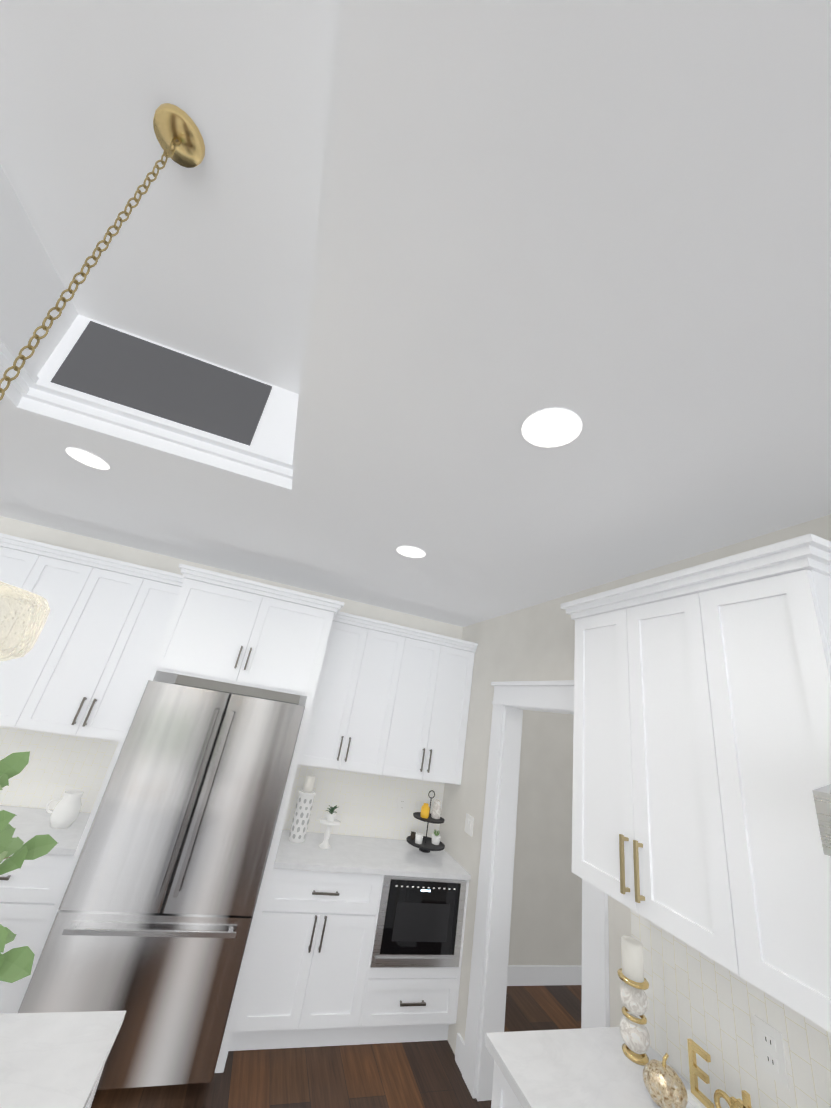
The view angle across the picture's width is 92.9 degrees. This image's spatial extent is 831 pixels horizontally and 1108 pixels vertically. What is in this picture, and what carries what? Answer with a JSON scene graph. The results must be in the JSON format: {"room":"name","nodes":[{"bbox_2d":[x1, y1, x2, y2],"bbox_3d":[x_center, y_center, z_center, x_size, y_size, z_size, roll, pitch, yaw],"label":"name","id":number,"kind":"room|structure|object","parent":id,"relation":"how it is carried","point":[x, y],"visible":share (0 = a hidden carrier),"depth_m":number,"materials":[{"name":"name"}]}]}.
{"room":"kitchen","nodes":[
{"label":"kitchen","id":0,"kind":"room"},
{"bbox_2d":[0,516,581,965],"bbox_3d":[-1.111,1.642,3.185,6.540,2.760,0.120,16,-22,-15],"label":"wall","id":1,"kind":"structure","parent":0,"point":[546,912],"depth_m":3.54,"materials":[{"name":"paint"}]},
{"bbox_2d":[0,541,103,728],"bbox_3d":[-2.725,0.540,2.713,0.717,1.096,0.326,16,-22,-15],"label":"upper cabinet","id":2,"kind":"object","parent":1,"relation":"attached to","point":[67,583],"depth_m":2.67,"materials":[{"name":"white wood"}]},
{"bbox_2d":[28,565,182,740],"bbox_3d":[-2.167,0.698,2.863,0.718,1.096,0.326,16,-22,-15],"label":"upper cabinet","id":3,"kind":"object","parent":1,"relation":"attached to","point":[81,667],"depth_m":2.71,"materials":[{"name":"white wood"}]},
{"bbox_2d":[0,726,444,839],"bbox_3d":[-1.615,1.682,2.918,3.949,0.496,0.006,16,-22,-15],"label":"wall tile","id":4,"kind":"structure","parent":1,"relation":"attached to","point":[58,765],"depth_m":3.08,"materials":[{"name":"white tile"}]},
{"bbox_2d":[397,796,406,812],"bbox_3d":[-0.114,2.103,3.315,0.072,0.116,0.008,16,-22,-15],"label":"outlet","id":5,"kind":"object","parent":4,"relation":"attached to","point":[401,806],"visible":1,"depth_m":3.31,"materials":[{"name":"white plastic"}]},
{"bbox_2d":[298,615,413,775],"bbox_3d":[-0.508,1.166,3.310,0.733,1.096,0.326,16,-22,-15],"label":"upper cabinet","id":6,"kind":"object","parent":1,"relation":"attached to","point":[390,699],"depth_m":3.16,"materials":[{"name":"white wood"}]},
{"bbox_2d":[390,635,476,784],"bbox_3d":[0.063,1.327,3.464,0.732,1.096,0.326,16,-22,-15],"label":"upper cabinet","id":7,"kind":"object","parent":1,"relation":"attached to","point":[432,733],"depth_m":3.33,"materials":[{"name":"white wood"}]},
{"bbox_2d":[91,985,581,1107],"bbox_3d":[0.149,1.571,-1.418,6.540,0.060,9.240,16,-22,-15],"label":"floor","id":8,"kind":"structure","parent":0,"point":[423,1074],"depth_m":2.17,"materials":[{"name":"brown wood"}]},
{"bbox_2d":[0,854,72,1013],"bbox_3d":[-2.365,2.047,2.185,0.717,0.880,0.606,16,-22,-15],"label":"base cabinet","id":9,"kind":"object","parent":8,"relation":"on","point":[29,891],"depth_m":2.05,"materials":[{"name":"white wood"}]},
{"bbox_2d":[0,805,90,856],"bbox_3d":[-2.566,1.544,2.264,1.316,0.030,0.628,16,-22,-15],"label":"countertop","id":10,"kind":"structure","parent":9,"relation":"on","point":[28,823],"depth_m":2.33,"materials":[{"name":"white stone"}]},
{"bbox_2d":[45,790,83,828],"bbox_3d":[-2.166,1.563,2.426,0.187,0.180,0.140,16,-22,-15],"label":"pitcher","id":11,"kind":"object","parent":10,"relation":"on","point":[65,812],"visible":1,"depth_m":2.40,"materials":[{"name":"white ceramic"}]},
{"bbox_2d":[84,1027,120,1107],"bbox_3d":[-0.832,1.103,-0.866,1.142,0.880,3.890,16,-22,-15],"label":"kitchen island","id":12,"kind":"object","parent":8,"relation":"on","point":[90,1101],"depth_m":1.10,"materials":[{"name":"stone"}]},
{"bbox_2d":[0,1011,125,1107],"bbox_3d":[-0.783,0.677,-0.706,1.150,0.030,3.950,16,-22,-15],"label":"island countertop","id":13,"kind":"structure","parent":12,"relation":"on","point":[50,1059],"depth_m":1.04,"materials":[{"name":"white stone"}]},
{"bbox_2d":[0,751,57,982],"bbox_3d":[-1.325,0.790,0.879,0.876,0.739,0.557,16,-22,-15],"label":"centerpiece","id":14,"kind":"object","parent":13,"relation":"on","point":[16,964],"visible":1,"depth_m":1.06,"materials":[{"name":"green plant"}]},
{"bbox_2d":[17,680,304,1089],"bbox_3d":[-1.424,1.816,2.470,0.940,1.812,0.814,16,-22,-15],"label":"refrigerator","id":15,"kind":"object","parent":8,"relation":"on","point":[149,931],"visible":0.92,"depth_m":2.11,"materials":[{"name":"silver metal"}]},
{"bbox_2d":[12,564,343,1072],"bbox_3d":[-1.388,1.496,2.675,1.146,2.563,0.694,16,-22,-15],"label":"surround","id":16,"kind":"object","parent":8,"relation":"on","point":[230,629],"visible":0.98,"depth_m":2.71,"materials":[{"name":"white wood"}]},
{"bbox_2d":[229,870,384,1050],"bbox_3d":[-0.711,2.514,2.631,0.723,0.880,0.606,16,-22,-15],"label":"base cabinet","id":17,"kind":"object","parent":8,"relation":"on","point":[314,978],"depth_m":2.36,"materials":[{"name":"white wood"}]},
{"bbox_2d":[273,830,470,881],"bbox_3d":[-0.344,2.178,2.862,1.345,0.042,0.631,16,-22,-15],"label":"countertop","id":18,"kind":"structure","parent":17,"relation":"on","point":[347,854],"depth_m":2.74,"materials":[{"name":"white stone"}]},
{"bbox_2d":[288,775,315,842],"bbox_3d":[-0.822,1.867,2.914,0.132,0.410,0.132,16,-22,-15],"label":"candle lantern","id":19,"kind":"object","parent":18,"relation":"on","point":[302,815],"visible":1,"depth_m":2.86,"materials":[{"name":"white ceramic"}]},
{"bbox_2d":[319,805,340,848],"bbox_3d":[-0.624,1.961,2.854,0.160,0.257,0.160,16,-22,-15],"label":"stand","id":20,"kind":"object","parent":18,"relation":"on","point":[329,820],"visible":1,"depth_m":2.83,"materials":[{"name":"white ceramic"}]},
{"bbox_2d":[406,790,444,852],"bbox_3d":[0.103,2.122,3.154,0.308,0.415,0.308,16,-22,-15],"label":"tiered stand","id":21,"kind":"object","parent":18,"relation":"on","point":[422,843],"visible":1,"depth_m":3.11,"materials":[{"name":"black metal"}]},
{"bbox_2d":[361,962,460,1043],"bbox_3d":[-0.129,2.907,2.711,0.608,0.403,0.606,16,-22,-15],"label":"base cabinet","id":22,"kind":"object","parent":8,"relation":"on","point":[407,1004],"depth_m":2.47,"materials":[{"name":"white wood"}]},
{"bbox_2d":[370,875,466,966],"bbox_3d":[-0.051,2.502,2.848,0.601,0.461,0.594,16,-22,-15],"label":"microwave","id":23,"kind":"object","parent":22,"relation":"in","point":[420,922],"visible":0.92,"depth_m":2.59,"materials":[{"name":"black metal"}]},
{"bbox_2d":[491,1063,520,1107],"bbox_3d":[0.605,2.066,0.924,0.606,0.880,0.760,16,-22,-15],"label":"base cabinet","id":24,"kind":"object","parent":8,"relation":"on","point":[502,1097],"depth_m":1.28,"materials":[{"name":"white wood"}]},
{"bbox_2d":[485,1027,695,1107],"bbox_3d":[0.714,1.599,0.955,0.628,0.030,1.100,16,-22,-15],"label":"countertop","id":25,"kind":"structure","parent":24,"relation":"on","point":[582,1067],"depth_m":1.29,"materials":[{"name":"white stone"}]},
{"bbox_2d":[617,936,649,1065],"bbox_3d":[0.798,1.617,1.446,0.104,0.318,0.104,16,-22,-15],"label":"candlestick","id":26,"kind":"object","parent":25,"relation":"on","point":[634,985],"visible":1,"depth_m":1.42,"materials":[{"name":"gold metal"}]},
{"bbox_2d":[643,1053,687,1107],"bbox_3d":[0.775,1.636,1.230,0.119,0.120,0.119,16,-22,-15],"label":"pumpkin","id":27,"kind":"object","parent":25,"relation":"on","point":[664,1085],"visible":1,"depth_m":1.20,"materials":[{"name":"gold metal"}]},
{"bbox_2d":[686,1039,750,1107],"bbox_3d":[0.926,1.636,1.190,0.050,0.139,0.220,16,-22,-15],"label":"eat sign","id":28,"kind":"object","parent":25,"relation":"on","point":[697,1098],"visible":0.98,"depth_m":1.24,"materials":[{"name":"gold metal"}]},
{"bbox_2d":[0,0,830,626],"bbox_3d":[0.646,-1.264,-0.291,6.540,0.600,9.240,16,-22,-15],"label":"ceiling","id":29,"kind":"structure","parent":0,"point":[366,288],"depth_m":1.06,"materials":[{"name":"paint"}]},
{"bbox_2d":[66,447,109,469],"bbox_3d":[-1.566,-0.455,1.891,0.176,0.004,0.176,16,-22,-15],"label":"recessed light","id":30,"kind":"object","parent":29,"relation":"in","point":[87,458],"visible":1,"depth_m":1.88,"materials":[{"name":"white plastic"}]},
{"bbox_2d":[0,103,204,661],"bbox_3d":[-0.789,-0.504,0.851,0.464,1.500,0.464,16,-22,-15],"label":"pendant light","id":31,"kind":"object","parent":29,"relation":"hanging from","point":[179,137],"visible":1,"depth_m":0.92,"materials":[{"name":"gold glass"}]},
{"bbox_2d":[396,545,425,557],"bbox_3d":[-0.026,-0.012,2.325,0.176,0.004,0.176,16,-22,-15],"label":"recessed light","id":32,"kind":"object","parent":29,"relation":"in","point":[410,551],"visible":1,"depth_m":2.32,"materials":[{"name":"white plastic"}]},
{"bbox_2d":[521,407,581,447],"bbox_3d":[0.413,-0.381,1.203,0.176,0.004,0.176,16,-22,-15],"label":"recessed light","id":33,"kind":"object","parent":29,"relation":"in","point":[548,427],"visible":1,"depth_m":1.20,"materials":[{"name":"white plastic"}]},
{"bbox_2d":[439,514,830,1107],"bbox_3d":[1.802,0.656,-0.579,0.120,2.760,9.120,16,-22,-15],"label":"wall","id":34,"kind":"structure","parent":0,"point":[536,642],"depth_m":2.77,"materials":[{"name":"paint"}]},
{"bbox_2d":[465,813,473,835],"bbox_3d":[0.398,2.018,2.944,0.010,0.116,0.118,16,-22,-15],"label":"switch plate","id":35,"kind":"object","parent":34,"relation":"attached to","point":[469,822],"visible":1,"depth_m":2.94,"materials":[{"name":"white plastic"}]},
{"bbox_2d":[462,680,609,1100],"bbox_3d":[0.695,1.873,2.215,0.180,2.210,1.160,16,-22,-15],"label":"door frame","id":36,"kind":"structure","parent":34,"relation":"attached to","point":[512,701],"depth_m":2.43,"materials":[{"name":"white wood"}]},
{"bbox_2d":[561,534,830,1032],"bbox_3d":[1.001,0.661,1.398,0.378,1.115,1.046,16,-22,-15],"label":"upper cabinet","id":37,"kind":"object","parent":34,"relation":"attached to","point":[702,738],"visible":1,"depth_m":1.20,"materials":[{"name":"white wood"}]},
{"bbox_2d":[631,909,830,1107],"bbox_3d":[1.573,0.444,0.245,0.006,1.842,3.580,16,-22,-15],"label":"wall tile","id":38,"kind":"structure","parent":34,"relation":"attached to","point":[710,1006],"depth_m":1.27,"materials":[{"name":"white tile"}]},
{"bbox_2d":[754,1015,788,1089],"bbox_3d":[1.036,1.450,1.153,0.008,0.116,0.072,16,-22,-15],"label":"electrical outlet plate","id":39,"kind":"object","parent":38,"relation":"attached to","point":[771,1052],"visible":1,"depth_m":1.15,"materials":[{"name":"white plastic"}]},
{"bbox_2d":[812,784,830,856],"bbox_3d":[1.261,0.087,0.658,0.552,0.982,0.800,16,-22,-15],"label":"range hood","id":40,"kind":"object","parent":34,"relation":"attached to","point":[822,798],"visible":1,"depth_m":0.78,"materials":[{"name":"metal"}]},
{"bbox_3d":[1.606,1.853,2.519,1.700,2.760,2.720,16,-22,-15],"label":"wall","id":41,"kind":"structure","parent":0,"visible":0},
{"bbox_2d":[507,965,581,985],"bbox_3d":[0.881,3.449,3.232,1.545,0.120,0.015,16,-22,-15],"label":"baseboard","id":42,"kind":"structure","parent":41,"relation":"attached to","point":[530,975],"depth_m":3.28,"materials":[{"name":"white wood"}]}
]}

